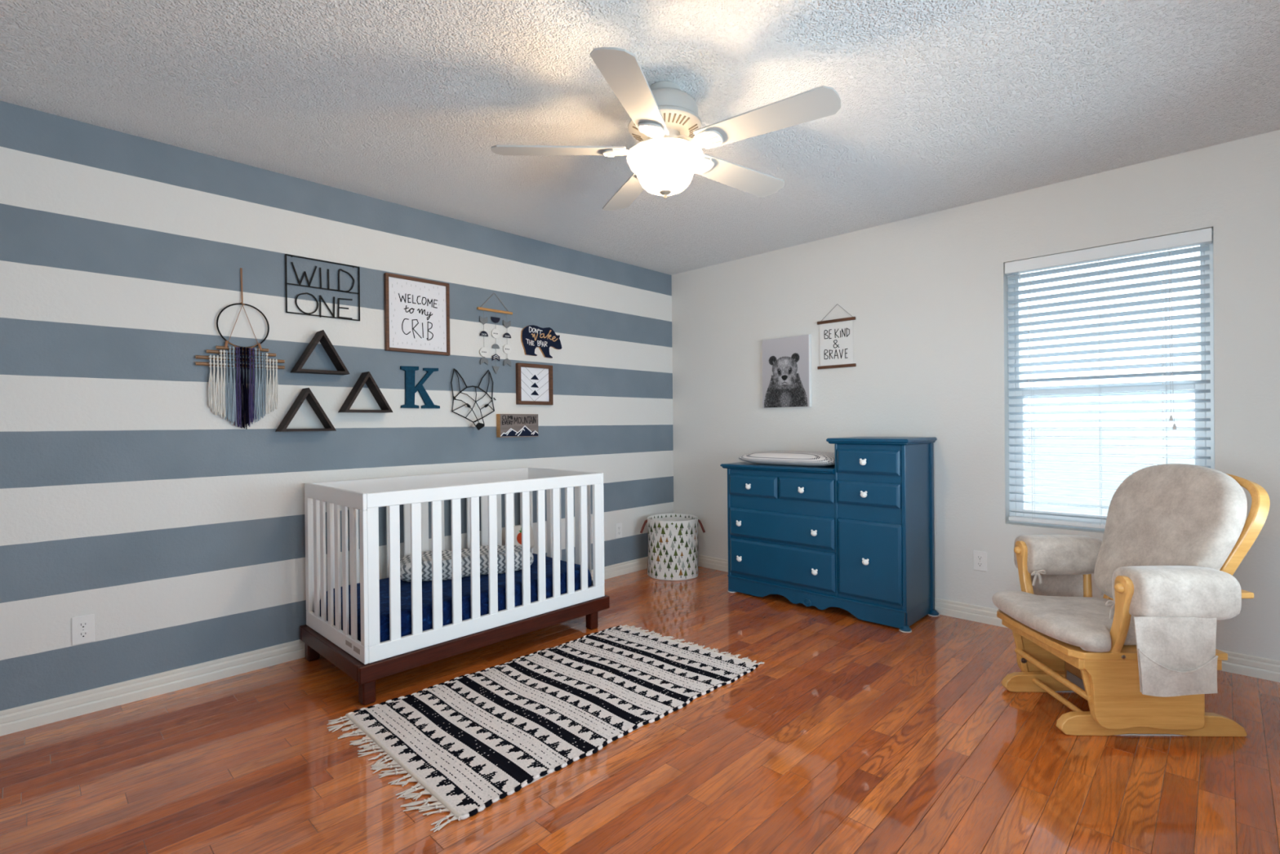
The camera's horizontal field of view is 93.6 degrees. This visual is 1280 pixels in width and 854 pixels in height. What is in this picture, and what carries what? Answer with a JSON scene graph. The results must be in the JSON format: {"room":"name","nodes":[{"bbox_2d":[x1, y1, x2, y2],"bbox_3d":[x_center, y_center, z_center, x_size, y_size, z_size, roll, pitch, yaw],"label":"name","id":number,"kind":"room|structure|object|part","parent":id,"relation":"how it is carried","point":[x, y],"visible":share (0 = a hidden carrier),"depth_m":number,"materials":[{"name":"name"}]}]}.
{"room":"bedroom","nodes":[
{"label":"bedroom","id":0,"kind":"room"},
{"bbox_2d":[0,100,673,711],"bbox_3d":[-1.311,-0.054,3.581,0.184,2.440,4.750,0,0,44],"label":"wall","id":1,"kind":"structure","parent":0,"point":[126,501],"depth_m":2.83,"materials":[{"name":"paint"}]},
{"bbox_2d":[71,613,94,645],"bbox_3d":[-2.292,0.834,2.476,0.008,0.114,0.070,0,0,44],"label":"wall outlet","id":2,"kind":"object","parent":1,"relation":"attached to","point":[83,626],"visible":1,"depth_m":2.47,"materials":[{"name":"white plastic"}]},
{"bbox_2d":[77,631,88,638],"bbox_3d":[-2.290,0.854,2.474,0.003,0.027,0.034,0,0,44],"label":"receptacle","id":3,"kind":"object","parent":2,"relation":"attached to","point":[81,634],"depth_m":2.47,"materials":[{"name":"white plastic"}]},
{"bbox_2d":[77,621,88,628],"bbox_3d":[-2.290,0.815,2.474,0.003,0.027,0.034,0,0,44],"label":"receptacle","id":4,"kind":"object","parent":2,"relation":"attached to","point":[81,624],"depth_m":2.47,"materials":[{"name":"white plastic"}]},
{"bbox_3d":[-1.902,-0.671,2.874,0.023,0.180,0.017,0,0,44],"label":"hanging cord","id":5,"kind":"part","parent":1,"relation":"part of","materials":[{"name":"brown wicker"}]},
{"bbox_3d":[-1.894,-0.479,2.871,0.012,0.210,0.155,0,0,44],"label":"cord","id":6,"kind":"part","parent":1,"relation":"part of","materials":[{"name":"brown wicker"}]},
{"bbox_2d":[275,387,336,431],"bbox_3d":[-1.687,-0.087,3.038,0.099,0.218,0.254,0,0,44],"label":"shelf","id":7,"kind":"object","parent":1,"relation":"attached to","point":[306,393],"visible":1,"depth_m":3.02,"materials":[{"name":"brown wood"}]},
{"bbox_2d":[290,329,349,375],"bbox_3d":[-1.641,-0.385,3.088,0.099,0.218,0.254,0,0,44],"label":"shelf","id":8,"kind":"object","parent":1,"relation":"attached to","point":[320,335],"visible":1,"depth_m":3.07,"materials":[{"name":"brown wood"}]},
{"bbox_2d":[284,253,359,320],"bbox_3d":[-1.651,-0.719,3.142,0.014,0.297,0.360,0,0,44],"label":"word sign","id":9,"kind":"object","parent":1,"relation":"attached to","point":[286,255],"visible":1,"depth_m":3.13,"materials":[{"name":"black metal"}]},
{"bbox_2d":[0,556,648,736],"bbox_3d":[-1.252,1.120,3.540,0.015,0.092,4.450,0,0,44],"label":"baseboard","id":10,"kind":"structure","parent":1,"relation":"attached to","point":[15,719],"depth_m":2.63,"materials":[{"name":"white paint"}]},
{"bbox_2d":[337,371,392,413],"bbox_3d":[-1.482,-0.188,3.251,0.099,0.218,0.254,0,0,44],"label":"shelf","id":11,"kind":"object","parent":1,"relation":"attached to","point":[366,377],"visible":1,"depth_m":3.23,"materials":[{"name":"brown wood"}]},
{"bbox_2d":[383,272,449,355],"bbox_3d":[-1.292,-0.647,3.503,0.026,0.434,0.386,0,0,44],"label":"framed print","id":12,"kind":"object","parent":1,"relation":"attached to","point":[417,310],"visible":1,"depth_m":3.50,"materials":[{"name":"white paper"}]},
{"bbox_2d":[400,365,439,408],"bbox_3d":[-1.283,-0.231,3.515,0.015,0.244,0.236,0,0,44],"label":"wooden letter","id":13,"kind":"object","parent":1,"relation":"attached to","point":[410,371],"visible":1,"depth_m":3.48,"materials":[{"name":"blue wood"}]},
{"bbox_2d":[450,368,495,430],"bbox_3d":[-1.016,-0.172,3.734,0.097,0.384,0.314,0,0,44],"label":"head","id":14,"kind":"object","parent":1,"relation":"attached to","point":[479,425],"visible":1,"depth_m":3.71},
{"bbox_3d":[-0.985,-0.004,3.702,0.010,0.046,0.060,0,0,44],"label":"nose plate","id":15,"kind":"part","parent":14,"relation":"part of","materials":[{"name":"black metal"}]},
{"bbox_3d":[-0.937,-0.811,3.877,0.014,0.112,0.208,0,0,44],"label":"hanging cord","id":16,"kind":"part","parent":1,"relation":"part of","materials":[{"name":"brown fabric"}]},
{"bbox_2d":[496,413,538,437],"bbox_3d":[-0.808,-0.010,3.981,0.046,0.151,0.299,0,0,44],"label":"block sign","id":17,"kind":"object","parent":1,"relation":"attached to","point":[508,425],"visible":1,"depth_m":3.95,"materials":[{"name":"brown wood"}]},
{"bbox_2d":[515,362,553,404],"bbox_3d":[-0.715,-0.289,4.091,0.030,0.275,0.288,0,0,44],"label":"framed print","id":18,"kind":"object","parent":1,"relation":"attached to","point":[534,382],"visible":1,"depth_m":4.09,"materials":[{"name":"white paper"}]},
{"bbox_2d":[520,324,561,358],"bbox_3d":[-0.675,-0.586,4.143,0.016,0.212,0.338,0,0,44],"label":"sign","id":19,"kind":"object","parent":1,"relation":"attached to","point":[532,336],"visible":1,"depth_m":4.12,"materials":[{"name":"blue wood"}]},
{"bbox_2d":[615,522,622,537],"bbox_3d":[-0.164,0.803,4.668,0.008,0.114,0.070,0,0,44],"label":"wall outlet","id":20,"kind":"object","parent":1,"relation":"attached to","point":[618,526],"visible":1,"depth_m":4.66,"materials":[{"name":"white plastic"}]},
{"bbox_2d":[0,0,1279,275],"bbox_3d":[0.135,-1.333,2.160,4.250,0.100,4.750,0,0,44],"label":"ceiling","id":21,"kind":"structure","parent":0,"point":[945,104],"depth_m":2.30,"materials":[{"name":"white paint"}]},
{"bbox_2d":[490,47,840,210],"bbox_3d":[0.131,-1.075,2.291,1.247,0.416,1.241,0,0,44],"label":"ceiling fan","id":22,"kind":"object","parent":21,"relation":"hanging from","point":[664,117],"visible":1,"depth_m":2.17,"materials":[{"name":"white metal"}]},
{"bbox_3d":[-0.306,-1.045,2.273,0.503,0.034,0.134,-1,0,-2],"label":"fan blade","id":23,"kind":"part","parent":22,"relation":"part of","materials":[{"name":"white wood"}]},
{"bbox_3d":[-0.017,-1.046,1.901,0.134,0.034,0.503,-1,0,16],"label":"fan blade","id":24,"kind":"part","parent":22,"relation":"part of","materials":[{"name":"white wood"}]},
{"bbox_3d":[-0.041,-1.049,2.664,0.134,0.034,0.503,-1,0,-20],"label":"fan blade","id":25,"kind":"part","parent":22,"relation":"part of","materials":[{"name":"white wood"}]},
{"bbox_3d":[0.412,-1.053,2.533,0.503,0.034,0.134,-1,0,-38],"label":"fan blade","id":26,"kind":"part","parent":22,"relation":"part of","materials":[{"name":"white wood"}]},
{"bbox_3d":[0.427,-1.051,2.061,0.503,0.034,0.134,0,0,34],"label":"fan blade","id":27,"kind":"part","parent":22,"relation":"part of","materials":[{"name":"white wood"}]},
{"bbox_2d":[0,566,1279,853],"bbox_3d":[0.160,1.207,2.170,4.250,0.100,4.750,0,0,44],"label":"floor","id":28,"kind":"structure","parent":0,"point":[852,735],"depth_m":2.04,"materials":[{"name":"brown wood"}]},
{"bbox_2d":[299,467,609,705],"bbox_3d":[-0.952,0.719,3.274,0.780,0.889,1.415,0,0,44],"label":"crib","id":29,"kind":"object","parent":28,"relation":"on","point":[367,660],"visible":0.94,"depth_m":2.93,"materials":[{"name":"white paint"}]},
{"bbox_3d":[-1.671,0.640,3.033,0.045,0.573,0.016,0,0,44],"label":"corner post","id":30,"kind":"part","parent":29,"relation":"part of","materials":[{"name":"white paint"}]},
{"bbox_3d":[-1.653,1.123,3.034,0.055,0.098,0.055,0,0,44],"label":"leg","id":31,"kind":"part","parent":29,"relation":"part of","materials":[{"name":"brown wood"}]},
{"bbox_3d":[-1.424,0.317,2.787,0.745,0.071,0.016,0,0,44],"label":"rail","id":32,"kind":"part","parent":29,"relation":"part of","materials":[{"name":"white paint"}]},
{"bbox_3d":[-1.417,0.963,2.790,0.745,0.075,0.016,0,0,44],"label":"rail","id":33,"kind":"part","parent":29,"relation":"part of","materials":[{"name":"white paint"}]},
{"bbox_3d":[-1.168,0.637,2.543,0.040,0.573,0.016,0,0,44],"label":"corner post","id":34,"kind":"part","parent":29,"relation":"part of","materials":[{"name":"white paint"}]},
{"bbox_3d":[-1.158,1.120,2.553,0.055,0.098,0.055,0,0,44],"label":"leg","id":35,"kind":"part","parent":29,"relation":"part of","materials":[{"name":"brown wood"}]},
{"bbox_3d":[-1.213,0.331,3.523,0.022,0.106,1.331,0,0,44],"label":"rail","id":36,"kind":"part","parent":29,"relation":"part of","materials":[{"name":"white paint"}]},
{"bbox_3d":[-0.949,1.031,3.276,0.780,0.070,1.415,0,0,44],"label":"frame","id":37,"kind":"part","parent":29,"relation":"part of","materials":[{"name":"brown wood"}]},
{"bbox_2d":[320,553,591,642],"bbox_3d":[-0.948,0.906,3.273,0.685,0.176,1.312,0,0,44],"label":"mattress","id":38,"kind":"object","parent":29,"relation":"on","point":[406,587],"visible":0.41,"depth_m":3.02,"materials":[{"name":"blue fabric"}]},
{"bbox_2d":[400,545,533,582],"bbox_3d":[-0.977,0.759,3.380,0.730,0.114,0.300,-1,0,-26],"label":"pillow","id":39,"kind":"object","parent":38,"relation":"on","point":[426,557],"visible":0.45,"depth_m":3.27,"materials":[{"name":"grey fabric"}]},
{"bbox_2d":[513,524,534,549],"bbox_3d":[-0.768,0.716,3.880,0.071,0.161,0.195,0,0,44],"label":"pillow","id":40,"kind":"object","parent":38,"relation":"on","point":[517,529],"visible":0.42,"depth_m":3.86,"materials":[{"name":"white fabric"}]},
{"bbox_3d":[-0.695,0.305,3.019,0.022,0.062,1.331,0,0,44],"label":"rail","id":41,"kind":"part","parent":29,"relation":"part of","materials":[{"name":"white paint"}]},
{"bbox_3d":[-0.688,0.957,3.022,0.022,0.070,1.331,0,0,44],"label":"rail","id":42,"kind":"part","parent":29,"relation":"part of","materials":[{"name":"white paint"}]},
{"bbox_3d":[-0.732,0.627,4.000,0.045,0.573,0.016,0,0,44],"label":"corner post","id":43,"kind":"part","parent":29,"relation":"part of","materials":[{"name":"white paint"}]},
{"bbox_3d":[-0.484,0.304,3.755,0.745,0.071,0.016,0,0,44],"label":"rail","id":44,"kind":"part","parent":29,"relation":"part of","materials":[{"name":"white paint"}]},
{"bbox_3d":[-0.277,1.107,3.461,0.055,0.098,0.055,0,0,44],"label":"leg","id":45,"kind":"part","parent":29,"relation":"part of","materials":[{"name":"brown wood"}]},
{"bbox_3d":[-0.478,0.950,3.757,0.745,0.075,0.016,0,0,44],"label":"rail","id":46,"kind":"part","parent":29,"relation":"part of","materials":[{"name":"white paint"}]},
{"bbox_3d":[-0.228,0.624,3.510,0.040,0.573,0.016,0,0,44],"label":"corner post","id":47,"kind":"part","parent":29,"relation":"part of","materials":[{"name":"white paint"}]},
{"bbox_2d":[326,624,764,832],"bbox_3d":[-0.316,1.154,2.640,0.978,0.014,1.741,0,0,44],"label":"woven rug","id":48,"kind":"object","parent":28,"relation":"on","point":[472,741],"visible":1,"depth_m":2.43,"materials":[{"name":"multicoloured fabric"}]},
{"bbox_2d":[640,513,705,580],"bbox_3d":[0.256,0.924,4.670,0.396,0.445,0.398,0,0,44],"label":"hamper","id":49,"kind":"object","parent":28,"relation":"on","point":[673,538],"visible":1,"depth_m":4.51,"materials":[{"name":"white fabric"}]},
{"bbox_3d":[0.034,0.774,4.679,0.069,0.105,0.019,-1,0,0],"label":"strap handle","id":50,"kind":"part","parent":49,"relation":"part of","materials":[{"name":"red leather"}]},
{"bbox_3d":[0.473,0.770,4.679,0.069,0.105,0.019,-1,0,0],"label":"strap handle","id":51,"kind":"part","parent":49,"relation":"part of","materials":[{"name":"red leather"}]},
{"bbox_2d":[720,436,939,632],"bbox_3d":[1.182,0.603,3.908,1.291,1.074,0.487,0,0,44],"label":"dresser","id":52,"kind":"object","parent":28,"relation":"on","point":[855,535],"visible":1,"depth_m":3.62,"materials":[{"name":"teal paint"}]},
{"bbox_3d":[0.626,0.666,4.193,0.022,0.757,0.027,0,0,44],"label":"post","id":53,"kind":"part","parent":52,"relation":"part of","materials":[{"name":"teal paint"}]},
{"bbox_3d":[0.670,0.655,4.085,0.032,0.040,0.032,-1,0,-1],"label":"bear knob","id":54,"kind":"part","parent":52,"relation":"part of","materials":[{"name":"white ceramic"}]},
{"bbox_3d":[0.673,0.895,4.085,0.032,0.040,0.032,-1,0,-1],"label":"bear knob","id":55,"kind":"part","parent":52,"relation":"part of","materials":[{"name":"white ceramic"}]},
{"bbox_3d":[0.724,0.399,4.029,0.032,0.040,0.032,-1,0,-1],"label":"bear knob","id":56,"kind":"part","parent":52,"relation":"part of","materials":[{"name":"white ceramic"}]},
{"bbox_3d":[0.757,0.397,4.037,0.377,0.139,0.024,0,0,44],"label":"drawer","id":57,"kind":"part","parent":52,"relation":"part of","materials":[{"name":"teal paint"}]},
{"bbox_3d":[0.900,0.651,3.902,0.769,0.189,0.024,0,0,44],"label":"drawer","id":58,"kind":"part","parent":52,"relation":"part of","materials":[{"name":"teal paint"}]},
{"bbox_3d":[0.903,0.884,3.902,0.771,0.238,0.024,0,0,44],"label":"drawer","id":59,"kind":"part","parent":52,"relation":"part of","materials":[{"name":"teal paint"}]},
{"bbox_2d":[738,450,835,466],"bbox_3d":[1.041,0.209,4.058,0.735,0.088,0.375,0,0,44],"label":"changing pad","id":60,"kind":"object","parent":52,"relation":"on","point":[800,458],"visible":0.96,"depth_m":3.90,"materials":[{"name":"fabric"}]},
{"bbox_3d":[1.006,0.394,3.756,0.032,0.040,0.032,-1,0,-1],"label":"bear knob","id":61,"kind":"part","parent":52,"relation":"part of","materials":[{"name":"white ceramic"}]},
{"bbox_3d":[1.036,0.392,3.766,0.378,0.140,0.024,0,0,44],"label":"drawer","id":62,"kind":"part","parent":52,"relation":"part of","materials":[{"name":"teal paint"}]},
{"bbox_3d":[1.069,0.651,3.698,0.032,0.040,0.032,-1,0,-1],"label":"bear knob","id":63,"kind":"part","parent":52,"relation":"part of","materials":[{"name":"white ceramic"}]},
{"bbox_3d":[1.073,0.891,3.697,0.032,0.040,0.032,-1,0,-1],"label":"bear knob","id":64,"kind":"part","parent":52,"relation":"part of","materials":[{"name":"white ceramic"}]},
{"bbox_3d":[1.194,0.571,3.641,0.014,0.940,0.027,0,0,44],"label":"post","id":65,"kind":"part","parent":52,"relation":"part of","materials":[{"name":"teal paint"}]},
{"bbox_3d":[1.289,0.202,3.478,0.032,0.040,0.032,-1,0,-1],"label":"bear knob","id":66,"kind":"part","parent":52,"relation":"part of","materials":[{"name":"white ceramic"}]},
{"bbox_3d":[1.293,0.389,3.477,0.032,0.040,0.032,-1,0,-1],"label":"bear knob","id":67,"kind":"part","parent":52,"relation":"part of","materials":[{"name":"white ceramic"}]},
{"bbox_3d":[1.302,0.778,3.473,0.032,0.040,0.032,-1,0,-1],"label":"bear knob","id":68,"kind":"part","parent":52,"relation":"part of","materials":[{"name":"white ceramic"}]},
{"bbox_3d":[1.319,0.203,3.489,0.371,0.140,0.024,0,0,44],"label":"drawer","id":69,"kind":"part","parent":52,"relation":"part of","materials":[{"name":"teal paint"}]},
{"bbox_3d":[1.321,0.389,3.490,0.371,0.136,0.024,0,0,44],"label":"drawer","id":70,"kind":"part","parent":52,"relation":"part of","materials":[{"name":"teal paint"}]},
{"bbox_3d":[1.327,0.774,3.489,0.377,0.452,0.024,0,0,44],"label":"door","id":71,"kind":"part","parent":52,"relation":"part of","materials":[{"name":"teal paint"}]},
{"bbox_3d":[1.480,0.570,3.363,0.022,0.940,0.027,0,0,44],"label":"post","id":72,"kind":"part","parent":52,"relation":"part of","materials":[{"name":"teal paint"}]},
{"bbox_3d":[1.767,0.610,3.647,0.022,1.028,0.035,0,0,44],"label":"post","id":73,"kind":"part","parent":52,"relation":"part of","materials":[{"name":"teal paint"}]},
{"bbox_2d":[991,463,1270,736],"bbox_3d":[1.905,0.645,2.420,0.774,0.989,0.817,-1,0,2],"label":"glider chair","id":74,"kind":"object","parent":28,"relation":"on","point":[1144,659],"visible":1,"depth_m":2.20,"materials":[{"name":"grey fabric"}]},
{"bbox_3d":[1.663,0.975,2.636,0.067,0.205,0.012,-1,0,2],"label":"swing arm","id":75,"kind":"part","parent":74,"relation":"part of","materials":[{"name":"brown wood"}]},
{"bbox_3d":[1.735,0.676,2.700,0.032,0.316,0.132,-1,0,2],"label":"arm post","id":76,"kind":"part","parent":74,"relation":"part of","materials":[{"name":"brown wood"}]},
{"bbox_3d":[1.840,0.966,2.646,0.427,0.255,0.018,-1,0,2],"label":"panel","id":77,"kind":"part","parent":74,"relation":"part of","materials":[{"name":"brown wood"}]},
{"bbox_3d":[1.613,0.859,2.431,0.022,0.041,0.496,-1,0,2],"label":"rail","id":78,"kind":"part","parent":74,"relation":"part of","materials":[{"name":"yellow wood"}]},
{"bbox_2d":[1013,534,1102,574],"bbox_3d":[1.909,0.577,2.725,0.346,0.171,0.167,-1,0,2],"label":"cushion","id":79,"kind":"object","parent":74,"relation":"on","point":[1040,554],"depth_m":2.65,"materials":[{"name":"grey fabric"}]},
{"bbox_2d":[991,591,1136,652],"bbox_3d":[1.790,0.763,2.422,0.514,0.086,0.584,-1,0,2],"label":"seat cushion","id":80,"kind":"object","parent":74,"relation":"on","point":[1083,624],"depth_m":2.32,"materials":[{"name":"grey fabric"}]},
{"bbox_3d":[1.809,1.056,2.415,0.003,0.043,0.280,-1,0,2],"label":"bearing plate","id":81,"kind":"part","parent":74,"relation":"part of","materials":[{"name":"brown wood"}]},
{"bbox_3d":[1.649,0.977,2.206,0.067,0.205,0.012,-1,0,2],"label":"swing arm","id":82,"kind":"part","parent":74,"relation":"part of","materials":[{"name":"brown wood"}]},
{"bbox_3d":[2.002,0.702,2.689,0.033,0.224,0.056,0,0,28],"label":"arm post","id":83,"kind":"part","parent":74,"relation":"part of","materials":[{"name":"brown wood"}]},
{"bbox_3d":[1.840,0.825,2.423,0.548,0.026,0.524,-1,0,2],"label":"seat frame","id":84,"kind":"part","parent":74,"relation":"part of","materials":[{"name":"yellow wood"}]},
{"bbox_3d":[1.716,0.684,2.153,0.032,0.316,0.132,-1,0,2],"label":"arm post","id":85,"kind":"part","parent":74,"relation":"part of","materials":[{"name":"brown wood"}]},
{"bbox_3d":[1.825,0.968,2.184,0.427,0.255,0.018,-1,0,2],"label":"panel","id":86,"kind":"part","parent":74,"relation":"part of","materials":[{"name":"brown wood"}]},
{"bbox_2d":[1093,463,1247,598],"bbox_3d":[2.087,0.437,2.413,0.288,0.578,0.560,-1,0,2],"label":"cushion","id":87,"kind":"object","parent":74,"relation":"on","point":[1165,514],"depth_m":2.32,"materials":[{"name":"grey fabric"}]},
{"bbox_2d":[1111,565,1241,620],"bbox_3d":[1.888,0.579,2.115,0.346,0.171,0.167,-1,0,2],"label":"cushion","id":88,"kind":"object","parent":74,"relation":"on","point":[1154,593],"depth_m":2.04,"materials":[{"name":"grey fabric"}]},
{"bbox_3d":[2.094,0.855,2.414,0.020,0.041,0.500,-1,0,2],"label":"rail","id":89,"kind":"part","parent":74,"relation":"part of","materials":[{"name":"brown wood"}]},
{"bbox_3d":[1.933,0.588,2.119,0.407,0.021,0.048,-1,0,2],"label":"arm rail","id":90,"kind":"part","parent":74,"relation":"part of","materials":[{"name":"brown wood"}]},
{"bbox_2d":[671,129,1279,660],"bbox_3d":[1.750,-0.085,3.815,3.950,2.440,0.150,0,0,44],"label":"wall","id":91,"kind":"structure","parent":0,"point":[926,295],"depth_m":3.56,"materials":[{"name":"white paint"}]},
{"bbox_2d":[761,333,812,408],"bbox_3d":[1.058,-0.395,4.353,0.386,0.510,0.034,0,0,44],"label":"canvas","id":92,"kind":"object","parent":91,"relation":"attached to","point":[786,361],"visible":1,"depth_m":4.33,"materials":[{"name":"white fabric"}]},
{"bbox_2d":[817,303,856,368],"bbox_3d":[1.335,-0.620,4.094,0.274,0.435,0.015,0,0,44],"label":"banner","id":93,"kind":"object","parent":91,"relation":"attached to","point":[836,335],"visible":1,"depth_m":4.09,"materials":[{"name":"white fabric"}]},
{"bbox_2d":[973,550,986,571],"bbox_3d":[1.977,0.779,3.496,0.070,0.114,0.008,0,0,44],"label":"wall outlet","id":94,"kind":"object","parent":91,"relation":"attached to","point":[980,557],"visible":1,"depth_m":3.49,"materials":[{"name":"white plastic"}]},
{"bbox_2d":[976,555,982,559],"bbox_3d":[1.975,0.760,3.494,0.034,0.027,0.003,0,0,44],"label":"receptacle","id":95,"kind":"object","parent":94,"relation":"attached to","point":[978,557],"depth_m":3.49,"materials":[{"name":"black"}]},
{"bbox_2d":[977,561,982,567],"bbox_3d":[1.975,0.799,3.494,0.034,0.027,0.003,0,0,44],"label":"receptacle","id":96,"kind":"object","parent":94,"relation":"attached to","point":[980,564],"depth_m":3.49,"materials":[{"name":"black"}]},
{"bbox_2d":[697,554,1279,682],"bbox_3d":[1.709,1.090,3.755,3.935,0.092,0.015,0,0,44],"label":"baseboard","id":97,"kind":"structure","parent":91,"relation":"attached to","point":[1258,667],"depth_m":3.44,"materials":[{"name":"white paint"}]},
{"bbox_2d":[1007,231,1214,530],"bbox_3d":[2.448,-0.195,3.185,0.860,1.480,0.060,0,0,44],"label":"window","id":98,"kind":"structure","parent":91,"relation":"in","point":[1017,506],"depth_m":3.19,"materials":[{"name":"white plastic"}]},
{"bbox_2d":[1004,227,1212,528],"bbox_3d":[2.391,-0.202,3.126,0.852,1.460,0.067,0,0,44],"label":"window blinds","id":99,"kind":"object","parent":98,"relation":"attached to","point":[1204,236],"visible":0.94,"depth_m":3.11,"materials":[{"name":"white plastic"}]},
{"bbox_3d":[2.180,-0.172,3.339,0.002,1.380,0.056,0,0,44],"label":"ladder cord","id":100,"kind":"part","parent":99,"relation":"part of","materials":[{"name":"white fabric"}]},
{"bbox_3d":[2.403,0.516,3.134,0.834,0.024,0.048,0,0,44],"label":"rail","id":101,"kind":"part","parent":99,"relation":"part of","materials":[{"name":"white plastic"}]},
{"bbox_3d":[2.395,-0.174,3.130,0.002,1.380,0.056,0,0,44],"label":"ladder cord","id":102,"kind":"part","parent":99,"relation":"part of","materials":[{"name":"white fabric"}]},
{"bbox_3d":[2.581,-0.175,2.949,0.002,1.380,0.056,0,0,44],"label":"ladder cord","id":103,"kind":"part","parent":99,"relation":"part of","materials":[{"name":"white fabric"}]},
{"bbox_3d":[2.573,-0.442,2.910,0.017,0.855,0.003,0,0,44],"label":"pull cord","id":104,"kind":"part","parent":99,"relation":"part of","materials":[{"name":"white plastic"}]},
{"bbox_3d":[2.455,-0.540,3.195,0.796,0.725,0.028,0,0,44],"label":"sash","id":105,"kind":"part","parent":98,"relation":"part of","materials":[{"name":"white plastic"}]},
{"bbox_3d":[2.448,0.148,3.183,0.796,0.731,0.028,0,0,44],"label":"sash","id":106,"kind":"part","parent":98,"relation":"part of","materials":[{"name":"white plastic"}]},
{"label":"outside","id":107,"kind":"structure","parent":0,"visible":0},
{"bbox_2d":[1023,426,1195,515],"bbox_3d":[0.298,1.694,5.144,400.000,0.100,400.000,0,0,44],"label":"ground","id":108,"kind":"structure","parent":107,"point":[1077,509],"depth_m":24.83,"materials":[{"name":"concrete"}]}
]}

